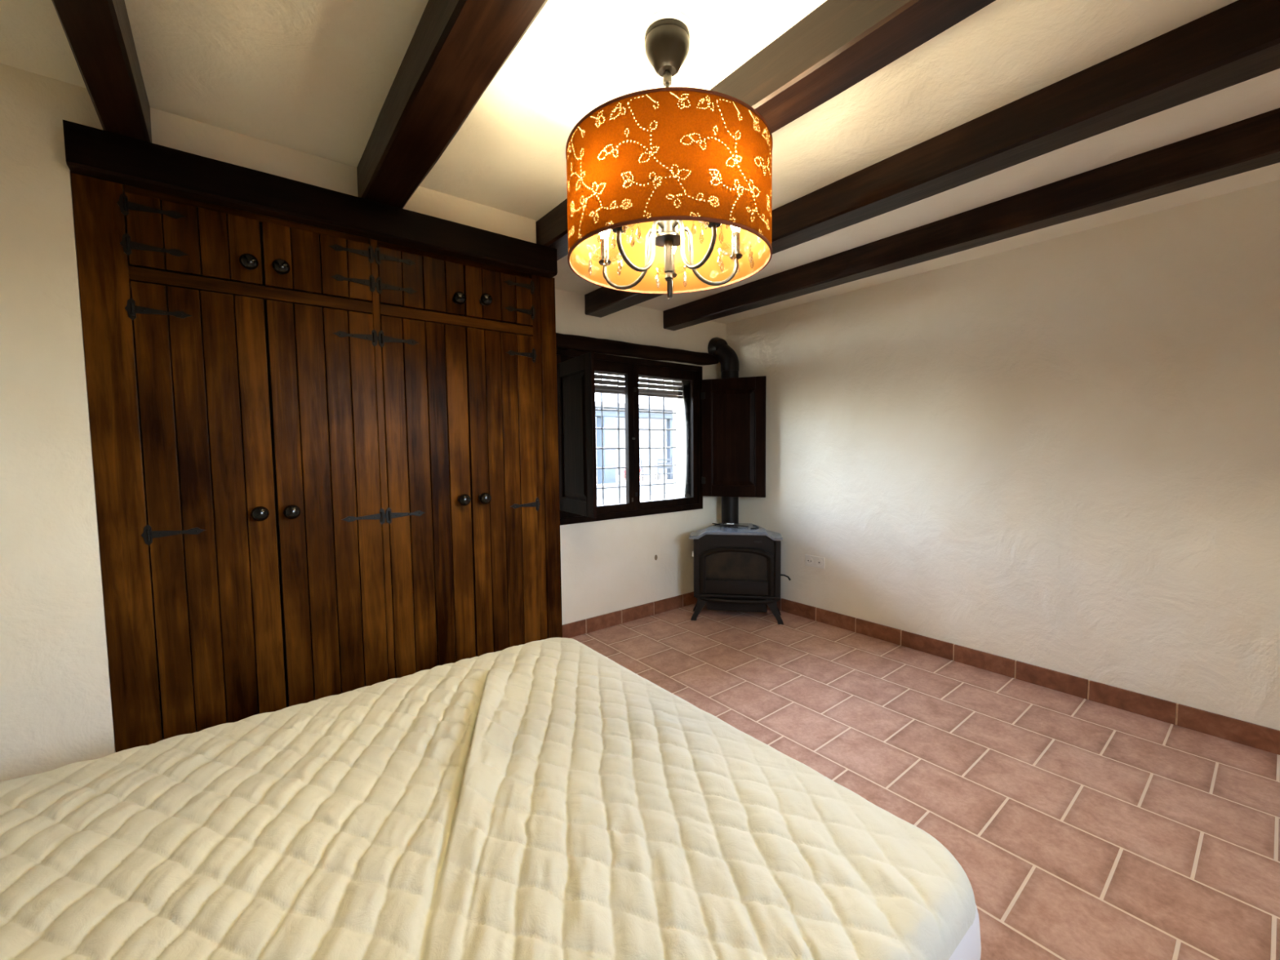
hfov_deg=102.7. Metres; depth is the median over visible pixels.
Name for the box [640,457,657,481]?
garden chair
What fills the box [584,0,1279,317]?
ceiling beam
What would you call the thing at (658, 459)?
garden chair
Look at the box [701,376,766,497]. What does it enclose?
window shutter
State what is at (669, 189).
pendant lamp
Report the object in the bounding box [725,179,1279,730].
wall
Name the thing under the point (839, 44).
ceiling beam
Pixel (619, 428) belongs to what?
window grille
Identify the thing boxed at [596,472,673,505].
ground
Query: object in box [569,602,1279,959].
floor
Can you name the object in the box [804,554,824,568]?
wall socket
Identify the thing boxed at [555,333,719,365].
lintel
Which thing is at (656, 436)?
wall
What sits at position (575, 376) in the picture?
window shutter
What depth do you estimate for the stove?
4.07 m
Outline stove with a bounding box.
[688,523,791,624]
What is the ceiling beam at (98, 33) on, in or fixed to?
attached to the ceiling
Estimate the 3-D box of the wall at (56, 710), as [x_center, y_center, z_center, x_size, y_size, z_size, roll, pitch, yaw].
[-1.370,0.027,1.986,2.128,2.520,0.120,-3,5,-38]
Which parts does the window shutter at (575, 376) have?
moulding, panel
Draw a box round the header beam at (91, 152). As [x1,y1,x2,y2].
[62,120,557,278]
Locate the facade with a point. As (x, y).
(609, 417)
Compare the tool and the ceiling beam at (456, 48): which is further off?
the tool
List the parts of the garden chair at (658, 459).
leg, seat, backrest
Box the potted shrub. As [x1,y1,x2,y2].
[622,468,643,479]
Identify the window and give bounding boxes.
[555,348,702,525]
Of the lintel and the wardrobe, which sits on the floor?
the wardrobe
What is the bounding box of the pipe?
[707,337,738,523]
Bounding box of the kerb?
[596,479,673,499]
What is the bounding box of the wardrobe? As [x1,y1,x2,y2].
[70,170,562,752]
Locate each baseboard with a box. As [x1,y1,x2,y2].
[562,591,697,638]
[767,597,1279,755]
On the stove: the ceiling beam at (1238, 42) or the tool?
the tool
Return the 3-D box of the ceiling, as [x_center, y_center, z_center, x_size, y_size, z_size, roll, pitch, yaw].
[0.327,-1.294,1.652,5.100,0.120,4.900,-3,5,-38]
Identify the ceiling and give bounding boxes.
[0,0,1279,324]
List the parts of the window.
glass pane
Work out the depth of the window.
4.16 m
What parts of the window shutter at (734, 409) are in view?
panel, moulding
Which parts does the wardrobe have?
door, door, knob, rail, knob, knob, knob, door, rail, door, door, door, rail, knob, knob, knob, knob, door, door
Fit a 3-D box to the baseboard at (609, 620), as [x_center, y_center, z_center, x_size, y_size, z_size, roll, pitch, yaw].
[-0.056,1.085,4.150,2.233,0.107,0.014,-3,5,-38]
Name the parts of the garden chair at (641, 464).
leg, seat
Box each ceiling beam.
[51,0,151,142]
[356,0,548,208]
[535,0,995,260]
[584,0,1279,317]
[662,107,1279,330]
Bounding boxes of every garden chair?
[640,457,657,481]
[657,457,673,479]
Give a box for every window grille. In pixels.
[595,389,626,505]
[639,396,676,500]
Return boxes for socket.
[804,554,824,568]
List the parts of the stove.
leg, plate, door, door glass, leg, handle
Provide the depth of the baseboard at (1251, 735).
2.85 m
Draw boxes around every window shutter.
[556,351,597,518]
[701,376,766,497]
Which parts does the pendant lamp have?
crystal dish, bulb, arm, arm, stem, lamp shade, arm, crystal dish, arm, arm, crystal dish, bulb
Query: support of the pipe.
attached to the stove
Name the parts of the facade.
post, post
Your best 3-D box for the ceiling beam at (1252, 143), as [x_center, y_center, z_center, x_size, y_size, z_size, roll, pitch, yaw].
[1.560,-1.235,2.601,0.131,0.146,4.248,-3,5,-38]
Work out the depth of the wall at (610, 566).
4.11 m
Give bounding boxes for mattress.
[0,637,981,959]
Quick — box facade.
[595,392,673,484]
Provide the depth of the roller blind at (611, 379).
4.37 m
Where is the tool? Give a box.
[712,523,748,527]
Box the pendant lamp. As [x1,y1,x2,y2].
[565,9,773,300]
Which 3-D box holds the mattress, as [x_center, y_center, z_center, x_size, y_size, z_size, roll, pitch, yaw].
[-0.598,0.846,1.007,2.008,0.311,1.650,-3,5,-38]
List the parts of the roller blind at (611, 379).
rail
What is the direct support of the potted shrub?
on the ground
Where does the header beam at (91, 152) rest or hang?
on the wardrobe
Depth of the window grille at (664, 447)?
4.61 m
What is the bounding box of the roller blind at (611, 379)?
[595,371,679,398]
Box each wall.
[0,63,536,782]
[555,288,725,624]
[595,392,672,475]
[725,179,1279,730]

